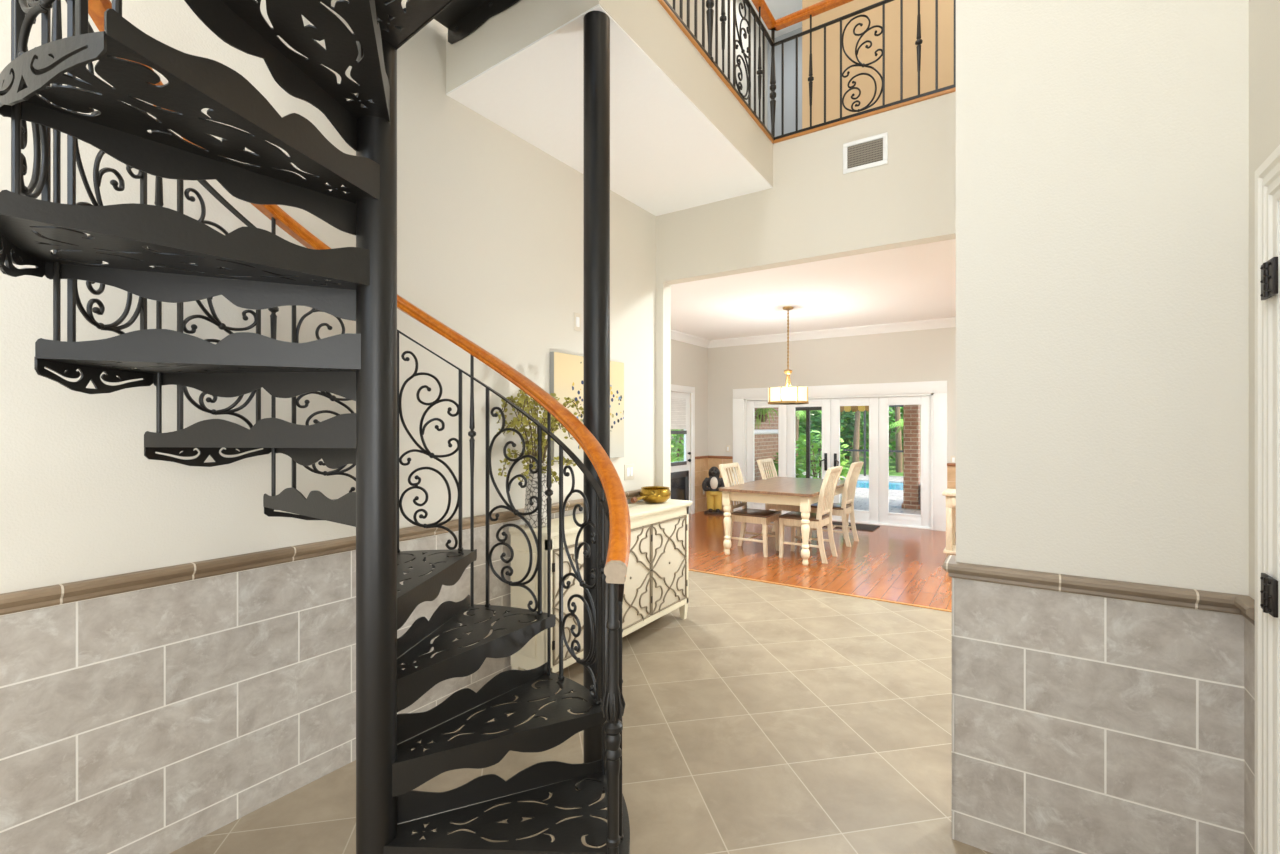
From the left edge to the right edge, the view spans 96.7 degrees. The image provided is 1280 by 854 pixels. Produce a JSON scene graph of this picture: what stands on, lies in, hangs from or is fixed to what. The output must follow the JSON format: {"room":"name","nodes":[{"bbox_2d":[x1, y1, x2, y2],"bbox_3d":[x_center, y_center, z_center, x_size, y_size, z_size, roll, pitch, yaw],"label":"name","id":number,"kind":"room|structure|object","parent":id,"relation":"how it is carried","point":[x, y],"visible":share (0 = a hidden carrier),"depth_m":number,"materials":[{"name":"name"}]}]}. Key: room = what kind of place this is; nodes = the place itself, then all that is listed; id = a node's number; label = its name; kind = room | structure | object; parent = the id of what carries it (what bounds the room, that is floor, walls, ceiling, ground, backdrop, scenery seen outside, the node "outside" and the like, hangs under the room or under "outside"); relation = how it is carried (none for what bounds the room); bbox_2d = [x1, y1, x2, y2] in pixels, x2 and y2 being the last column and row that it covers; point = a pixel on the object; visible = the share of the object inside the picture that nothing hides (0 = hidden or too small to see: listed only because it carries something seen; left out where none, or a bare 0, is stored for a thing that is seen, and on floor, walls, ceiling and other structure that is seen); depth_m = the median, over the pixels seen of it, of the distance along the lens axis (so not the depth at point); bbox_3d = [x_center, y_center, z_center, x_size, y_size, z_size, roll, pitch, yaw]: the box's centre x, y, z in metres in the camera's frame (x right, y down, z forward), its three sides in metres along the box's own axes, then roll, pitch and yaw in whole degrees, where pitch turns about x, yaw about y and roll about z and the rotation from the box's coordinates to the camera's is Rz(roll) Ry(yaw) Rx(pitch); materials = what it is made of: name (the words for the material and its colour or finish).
{"room":"entrance hall","nodes":[
{"label":"entrance hall","id":0,"kind":"room"},
{"bbox_2d":[0,0,767,853],"bbox_3d":[-0.948,-1.550,3.158,0.156,6.100,9.000,0,0,34],"label":"wall","id":1,"kind":"structure","parent":0,"point":[178,655],"depth_m":2.16,"materials":[{"name":"beige paint"}]},
{"bbox_2d":[574,312,580,330],"bbox_3d":[-0.423,-0.712,3.858,0.010,0.120,0.070,0,0,34],"label":"door chime","id":2,"kind":"object","parent":1,"relation":"attached to","point":[577,317],"visible":1,"depth_m":3.85,"materials":[{"name":"beige plastic"}]},
{"bbox_2d":[550,352,623,460],"bbox_3d":[-0.348,-0.128,3.942,0.038,0.705,0.770,0,0,34],"label":"canvas painting","id":3,"kind":"object","parent":1,"relation":"attached to","point":[566,370],"visible":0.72,"depth_m":3.80,"materials":[{"name":"beige"}]},
{"bbox_2d":[624,464,633,479],"bbox_3d":[-0.080,0.346,4.372,0.010,0.120,0.130,0,0,34],"label":"light switch","id":4,"kind":"object","parent":1,"relation":"attached to","point":[628,468],"visible":1,"depth_m":4.36,"materials":[{"name":"beige plastic"}]},
{"bbox_2d":[169,510,992,853],"bbox_3d":[0.694,1.548,3.649,6.740,0.104,11.880,0,0,34],"label":"floor","id":5,"kind":"structure","parent":0,"point":[768,718],"depth_m":2.90,"materials":[{"name":"tile"}]},
{"bbox_2d":[0,0,630,853],"bbox_3d":[-0.787,-0.800,1.804,1.627,4.600,1.689,0,0,34],"label":"spiral staircase","id":6,"kind":"structure","parent":5,"relation":"on","point":[262,269],"depth_m":1.66,"materials":[{"name":"black metal"}]},
{"bbox_2d":[575,11,609,793],"bbox_3d":[-0.185,-0.119,2.433,0.220,3.239,0.220,0,0,34],"label":"support pole","id":7,"kind":"object","parent":5,"relation":"on","point":[596,24],"visible":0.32,"depth_m":2.38,"materials":[{"name":"black metal"}]},
{"bbox_2d":[509,499,691,672],"bbox_3d":[-0.174,1.040,3.880,0.320,0.920,1.640,0,0,34],"label":"sideboard","id":8,"kind":"object","parent":5,"relation":"on","point":[656,584],"visible":0.62,"depth_m":3.82,"materials":[{"name":"beige paint"}]},
{"bbox_2d":[496,389,582,527],"bbox_3d":[-0.569,0.170,3.282,0.376,0.820,0.539,0,0,34],"label":"potted plant","id":9,"kind":"object","parent":8,"relation":"on","point":[523,400],"visible":0.55,"depth_m":3.26,"materials":[{"name":"plant"}]},
{"bbox_2d":[630,486,670,502],"bbox_3d":[0.065,0.523,4.292,0.240,0.114,0.435,0,0,34],"label":"bowl","id":10,"kind":"object","parent":8,"relation":"on","point":[650,494],"visible":1,"depth_m":4.28,"materials":[{"name":"gold metal"}]},
{"bbox_2d":[702,466,724,514],"bbox_3d":[1.282,1.088,9.828,0.420,0.815,0.324,0,0,10],"label":"statue","id":11,"kind":"object","parent":5,"relation":"on","point":[714,496],"visible":0.92,"depth_m":9.77,"materials":[{"name":"multicoloured"}]},
{"bbox_2d":[719,462,779,556],"bbox_3d":[1.328,0.972,6.875,0.608,1.048,0.478,0,0,34],"label":"dining chair","id":12,"kind":"object","parent":5,"relation":"on","point":[745,515],"visible":0.66,"depth_m":6.81,"materials":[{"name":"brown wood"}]},
{"bbox_2d":[756,458,800,539],"bbox_3d":[1.987,0.972,7.861,0.608,1.048,0.478,0,0,34],"label":"dining chair","id":13,"kind":"object","parent":5,"relation":"on","point":[760,462],"visible":0.27,"depth_m":7.78,"materials":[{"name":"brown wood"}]},
{"bbox_2d":[719,477,849,565],"bbox_3d":[1.884,1.105,7.123,1.100,0.781,1.900,0,0,34],"label":"dining table","id":14,"kind":"object","parent":5,"relation":"on","point":[802,492],"visible":0.7,"depth_m":6.54,"materials":[{"name":"brown wood"}]},
{"bbox_2d":[779,466,842,563],"bbox_3d":[1.963,0.972,6.542,0.608,1.048,0.478,0,0,34],"label":"dining chair","id":15,"kind":"object","parent":5,"relation":"on","point":[793,519],"visible":1,"depth_m":6.47,"materials":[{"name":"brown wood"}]},
{"bbox_2d":[689,569,951,611],"bbox_3d":[1.707,1.496,5.166,6.500,0.009,0.037,0,0,34],"label":"trim","id":16,"kind":"structure","parent":5,"relation":"on","point":[883,600],"depth_m":5.16,"materials":[{"name":"brown wood"}]},
{"bbox_2d":[809,461,863,546],"bbox_3d":[2.546,0.972,7.415,0.608,1.048,0.478,0,0,34],"label":"dining chair","id":17,"kind":"object","parent":5,"relation":"on","point":[842,509],"visible":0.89,"depth_m":7.29,"materials":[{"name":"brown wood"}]},
{"bbox_2d":[823,521,879,530],"bbox_3d":[3.056,1.490,8.626,1.000,0.012,0.500,0,0,34],"label":"doormat","id":18,"kind":"object","parent":5,"relation":"on","point":[864,527],"visible":0.51,"depth_m":8.49,"materials":[{"name":"brown fabric"}]},
{"bbox_2d":[942,489,955,556],"bbox_3d":[3.867,1.096,5.897,1.260,0.800,0.476,0,0,34],"label":"console table","id":19,"kind":"object","parent":5,"relation":"on","point":[950,549],"visible":0.23,"depth_m":6.06,"materials":[{"name":"white wood"}]},
{"bbox_2d":[943,544,955,553],"bbox_3d":[3.871,1.331,5.904,1.240,0.030,0.440,0,0,34],"label":"shelf","id":20,"kind":"object","parent":19,"relation":"attached to","point":[947,550],"depth_m":6.06,"materials":[{"name":"white wood"}]},
{"bbox_2d":[446,4,772,215],"bbox_3d":[-0.019,-1.744,3.524,1.054,0.008,2.121,0,0,34],"label":"ceiling","id":21,"kind":"structure","parent":0,"point":[666,156],"depth_m":3.21,"materials":[{"name":"white paint"}]},
{"bbox_2d":[446,0,772,186],"bbox_3d":[-0.019,-1.904,3.522,1.056,0.312,2.123,0,0,34],"label":"wall","id":22,"kind":"structure","parent":0,"point":[507,32],"depth_m":2.84,"materials":[{"name":"beige paint"}]},
{"bbox_2d":[671,339,707,513],"bbox_3d":[-0.241,-0.025,8.182,0.150,3.050,5.140,0,0,34],"label":"wall","id":23,"kind":"structure","parent":0,"point":[689,362],"depth_m":9.97,"materials":[{"name":"white paint"}]},
{"bbox_2d":[671,398,685,428],"bbox_3d":[0.572,-0.220,9.377,0.008,0.520,0.740,0,0,34],"label":"blind","id":24,"kind":"object","parent":23,"relation":"attached to","point":[678,405],"depth_m":9.47,"materials":[{"name":"beige fabric"}]},
{"bbox_2d":[671,384,694,513],"bbox_3d":[0.583,0.405,9.369,0.102,2.190,1.210,0,0,34],"label":"door","id":25,"kind":"structure","parent":23,"relation":"in","point":[680,402],"depth_m":9.62,"materials":[{"name":"white paint"}]},
{"bbox_2d":[755,408,777,479],"bbox_3d":[2.224,0.075,11.297,0.250,2.950,2.540,0,0,34],"label":"wall","id":26,"kind":"structure","parent":0,"point":[766,445],"depth_m":11.60,"materials":[{"name":"red brick"}]},
{"bbox_2d":[755,429,777,433],"bbox_3d":[2.365,0.095,11.228,0.100,0.090,2.100,0,0,34],"label":"pipe","id":27,"kind":"object","parent":26,"relation":"attached to","point":[762,431],"visible":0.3,"depth_m":11.44,"materials":[{"name":"white"}]},
{"bbox_2d":[755,408,777,429],"bbox_3d":[2.471,-0.145,11.047,0.437,0.465,0.570,0,0,43],"label":"hanging plant","id":28,"kind":"object","parent":27,"relation":"on","point":[761,418],"visible":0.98,"depth_m":11.01,"materials":[{"name":"green plant"}]},
{"bbox_2d":[741,0,801,40],"bbox_3d":[0.842,-4.650,1.891,4.540,0.100,9.120,0,0,34],"label":"ceiling","id":29,"kind":"structure","parent":0,"point":[779,9],"depth_m":6.28,"materials":[{"name":"white paint"}]},
{"bbox_2d":[768,28,801,136],"bbox_3d":[1.611,-3.330,6.031,0.980,2.540,1.380,0,0,34],"label":"wall","id":30,"kind":"structure","parent":0,"point":[790,46],"depth_m":6.64,"materials":[{"name":"grey paint"}]},
{"bbox_2d":[656,91,955,498],"bbox_3d":[0.988,-0.280,4.198,6.620,3.560,0.120,0,0,34],"label":"wall","id":31,"kind":"structure","parent":0,"point":[813,211],"depth_m":3.97,"materials":[{"name":"beige paint"}]},
{"bbox_2d":[843,132,887,173],"bbox_3d":[1.494,-1.817,3.778,0.281,0.203,0.018,0,0,34],"label":"air vent","id":32,"kind":"object","parent":31,"relation":"in","point":[872,151],"visible":1,"depth_m":3.77,"materials":[{"name":"white metal"}]},
{"bbox_2d":[847,138,882,167],"bbox_3d":[1.495,-1.817,3.779,0.225,0.147,0.007,0,0,34],"label":"grille","id":33,"kind":"object","parent":32,"relation":"attached to","point":[867,152],"depth_m":3.78,"materials":[{"name":"beige metal"}]},
{"bbox_2d":[671,239,955,339],"bbox_3d":[2.532,-1.600,6.402,6.740,0.100,5.260,0,0,34],"label":"ceiling","id":34,"kind":"structure","parent":0,"point":[916,282],"depth_m":6.76,"materials":[{"name":"white paint"}]},
{"bbox_2d":[768,306,808,404],"bbox_3d":[1.920,-0.925,7.376,0.520,1.250,0.520,0,0,34],"label":"pendant lamp","id":35,"kind":"object","parent":34,"relation":"hanging from","point":[781,395],"visible":1,"depth_m":7.22,"materials":[{"name":"white fabric"}]},
{"bbox_2d":[708,327,955,531],"bbox_3d":[3.901,-0.025,8.560,6.620,3.050,0.150,0,0,34],"label":"wall","id":36,"kind":"structure","parent":0,"point":[929,354],"depth_m":9.10,"materials":[{"name":"white paint"}]},
{"bbox_2d":[671,317,955,347],"bbox_3d":[2.499,-1.488,6.352,6.500,0.125,5.140,0,0,34],"label":"trim","id":37,"kind":"structure","parent":36,"relation":"attached to","point":[942,322],"depth_m":9.10,"materials":[{"name":"white paint"}]},
{"bbox_2d":[733,381,946,530],"bbox_3d":[3.046,0.417,9.122,3.332,2.165,0.165,0,0,34],"label":"door","id":38,"kind":"structure","parent":36,"relation":"in","point":[931,395],"depth_m":8.74,"materials":[{"name":"white paint"}]},
{"bbox_2d":[950,456,955,462],"bbox_3d":[4.473,0.470,8.118,0.080,0.120,0.010,0,0,34],"label":"light switch","id":39,"kind":"object","parent":36,"relation":"attached to","point":[952,458],"visible":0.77,"depth_m":8.12,"materials":[{"name":"beige plastic"}]},
{"bbox_2d":[802,0,953,128],"bbox_3d":[2.933,-3.330,4.247,3.440,2.540,0.120,0,0,34],"label":"wall","id":40,"kind":"structure","parent":0,"point":[866,84],"depth_m":4.82,"materials":[{"name":"beige paint"}]},
{"bbox_2d":[942,0,1254,853],"bbox_3d":[1.490,-1.550,1.835,0.910,6.100,0.266,0,0,34],"label":"wall","id":41,"kind":"structure","parent":0,"point":[1098,571],"depth_m":1.84,"materials":[{"name":"beige paint"}]},
{"bbox_2d":[658,0,955,143],"bbox_3d":[1.742,-2.071,2.377,3.343,0.022,2.171,0,0,34],"label":"trim","id":42,"kind":"structure","parent":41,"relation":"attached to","point":[664,5],"depth_m":3.61,"materials":[{"name":"brown wood"}]},
{"bbox_2d":[664,0,955,139],"bbox_3d":[1.756,-2.514,2.385,3.329,0.864,2.118,0,0,34],"label":"balcony railing","id":43,"kind":"object","parent":42,"relation":"on","point":[774,25],"visible":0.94,"depth_m":3.78,"materials":[{"name":"black metal"}]},
{"bbox_2d":[1244,0,1279,853],"bbox_3d":[0.497,-1.550,-0.352,0.132,6.100,4.766,0,0,34],"label":"wall","id":44,"kind":"structure","parent":0,"point":[1264,15],"depth_m":1.61,"materials":[{"name":"beige paint"}]},
{"bbox_2d":[1255,145,1279,853],"bbox_3d":[1.428,0.402,1.112,0.110,2.196,0.988,0,0,34],"label":"door","id":45,"kind":"structure","parent":44,"relation":"in","point":[1267,176],"depth_m":1.47,"materials":[{"name":"white paint"}]},
{"label":"outside","id":46,"kind":"structure","parent":0,"visible":0},
{"bbox_2d":[840,397,869,411],"bbox_3d":[3.534,-0.425,9.216,0.880,0.350,0.012,0,0,34],"label":"striped valance","id":47,"kind":"object","parent":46,"point":[842,408],"visible":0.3,"depth_m":9.24,"materials":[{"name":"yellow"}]},
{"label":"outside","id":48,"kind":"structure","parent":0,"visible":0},
{"bbox_2d":[672,452,920,476],"bbox_3d":[10.831,1.630,16.216,60.000,0.140,45.000,0,0,34],"label":"lawn","id":49,"kind":"structure","parent":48,"point":[892,467],"depth_m":22.47,"materials":[{"name":"green plant"}]},
{"bbox_2d":[671,426,902,457],"bbox_3d":[17.274,0.750,25.862,60.000,1.700,0.200,0,0,34],"label":"wall","id":50,"kind":"structure","parent":49,"relation":"on","point":[861,454],"depth_m":29.64,"materials":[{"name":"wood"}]},
{"bbox_2d":[798,411,811,454],"bbox_3d":[5.963,-0.154,23.159,1.935,3.426,1.626,0,0,34],"label":"shrub","id":51,"kind":"object","parent":49,"relation":"on","point":[801,429],"visible":0.06,"depth_m":22.72,"materials":[{"name":"green plant"}]},
{"bbox_2d":[795,410,821,468],"bbox_3d":[5.854,0.301,20.890,2.308,2.512,2.203,0,0,34],"label":"palm tree","id":52,"kind":"object","parent":49,"relation":"on","point":[797,415],"visible":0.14,"depth_m":20.85,"materials":[{"name":"green plant"}]},
{"bbox_2d":[799,412,851,452],"bbox_3d":[9.021,-1.785,28.242,3.703,6.689,3.148,0,0,34],"label":"tree","id":53,"kind":"object","parent":49,"relation":"on","point":[851,412],"visible":0.02,"depth_m":28.12,"materials":[{"name":"green plant"}]},
{"bbox_2d":[810,410,854,458],"bbox_3d":[7.515,-0.124,22.132,1.676,3.365,1.867,0,0,-29],"label":"shrub","id":54,"kind":"object","parent":49,"relation":"on","point":[849,429],"visible":0.27,"depth_m":21.91,"materials":[{"name":"green plant"}]},
{"bbox_2d":[810,410,868,462],"bbox_3d":[8.979,-1.171,24.563,3.551,5.462,3.017,0,0,34],"label":"tree","id":55,"kind":"object","parent":49,"relation":"on","point":[841,428],"visible":0.02,"depth_m":24.39,"materials":[{"name":"green plant"}]},
{"bbox_2d":[843,408,892,462],"bbox_3d":[7.591,0.141,19.599,1.964,2.832,2.228,0,0,-12],"label":"palm tree","id":56,"kind":"object","parent":49,"relation":"on","point":[856,438],"visible":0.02,"depth_m":19.67,"materials":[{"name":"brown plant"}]},
{"bbox_2d":[859,407,902,464],"bbox_3d":[9.075,-0.114,21.111,1.954,3.346,1.684,0,0,34],"label":"shrub","id":57,"kind":"object","parent":49,"relation":"on","point":[892,444],"visible":0.19,"depth_m":21.12,"materials":[{"name":"green plant"}]},
{"bbox_2d":[889,408,902,445],"bbox_3d":[12.329,-1.698,26.415,3.642,6.515,3.170,0,0,34],"label":"tree","id":58,"kind":"object","parent":49,"relation":"on","point":[892,408],"visible":0.02,"depth_m":26.39,"materials":[{"name":"green plant"}]},
{"bbox_2d":[895,407,902,471],"bbox_3d":[8.832,-0.180,19.508,1.766,3.472,1.839,0,0,-21],"label":"palm tree","id":59,"kind":"object","parent":49,"relation":"on","point":[898,436],"visible":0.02,"depth_m":19.49,"materials":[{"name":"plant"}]},
{"bbox_2d":[889,419,920,474],"bbox_3d":[9.095,0.645,18.379,1.885,1.826,1.850,0,0,-31],"label":"palm tree","id":60,"kind":"object","parent":49,"relation":"on","point":[899,422],"visible":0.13,"depth_m":18.41,"materials":[{"name":"green plant"}]},
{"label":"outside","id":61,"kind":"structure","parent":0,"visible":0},
{"bbox_2d":[795,472,920,514],"bbox_3d":[5.936,1.625,13.388,23.000,0.150,10.140,0,0,34],"label":"patio","id":62,"kind":"structure","parent":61,"point":[861,500],"depth_m":12.33,"materials":[{"name":"grey concrete"}]},
{"bbox_2d":[671,429,683,461],"bbox_3d":[0.897,0.018,16.475,2.995,3.091,2.593,0,0,34],"label":"shrub","id":63,"kind":"object","parent":62,"relation":"on","point":[678,446],"visible":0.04,"depth_m":15.81,"materials":[{"name":"green plant"}]},
{"bbox_2d":[767,452,804,477],"bbox_3d":[2.797,0.983,10.861,0.826,1.141,0.672,0,0,34],"label":"shrub","id":64,"kind":"object","parent":62,"relation":"on","point":[799,459],"visible":0.15,"depth_m":10.79,"materials":[{"name":"green plant"}]},
{"bbox_2d":[795,407,821,477],"bbox_3d":[3.520,0.050,12.080,0.975,3.000,0.070,0,0,34],"label":"screen","id":65,"kind":"object","parent":62,"relation":"on","point":[807,409],"visible":0.11,"depth_m":12.02,"materials":[{"name":"brown metal"}]},
{"bbox_2d":[795,429,849,479],"bbox_3d":[4.040,0.798,12.789,1.394,1.516,1.172,0,0,34],"label":"shrub","id":66,"kind":"object","parent":62,"relation":"on","point":[802,439],"visible":0.43,"depth_m":12.68,"materials":[{"name":"green plant"}]},
{"bbox_2d":[795,405,920,475],"bbox_3d":[8.142,-0.265,17.410,7.260,3.630,0.060,0,0,34],"label":"screen","id":67,"kind":"object","parent":62,"relation":"on","point":[864,450],"visible":0.06,"depth_m":18.04,"materials":[{"name":"brown metal"}]},
{"bbox_2d":[902,405,919,509],"bbox_3d":[5.207,0.075,10.893,0.320,2.950,0.320,0,0,34],"label":"brick pillar","id":68,"kind":"structure","parent":62,"relation":"on","point":[911,413],"depth_m":10.79,"materials":[{"name":"brown brick"}]},
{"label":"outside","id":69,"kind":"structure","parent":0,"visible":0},
{"bbox_2d":[856,481,920,489],"bbox_3d":[6.961,1.645,15.012,8.100,0.110,2.300,0,0,34],"label":"pool","id":70,"kind":"object","parent":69,"point":[860,484],"depth_m":15.46,"materials":[{"name":"teal liquid"}]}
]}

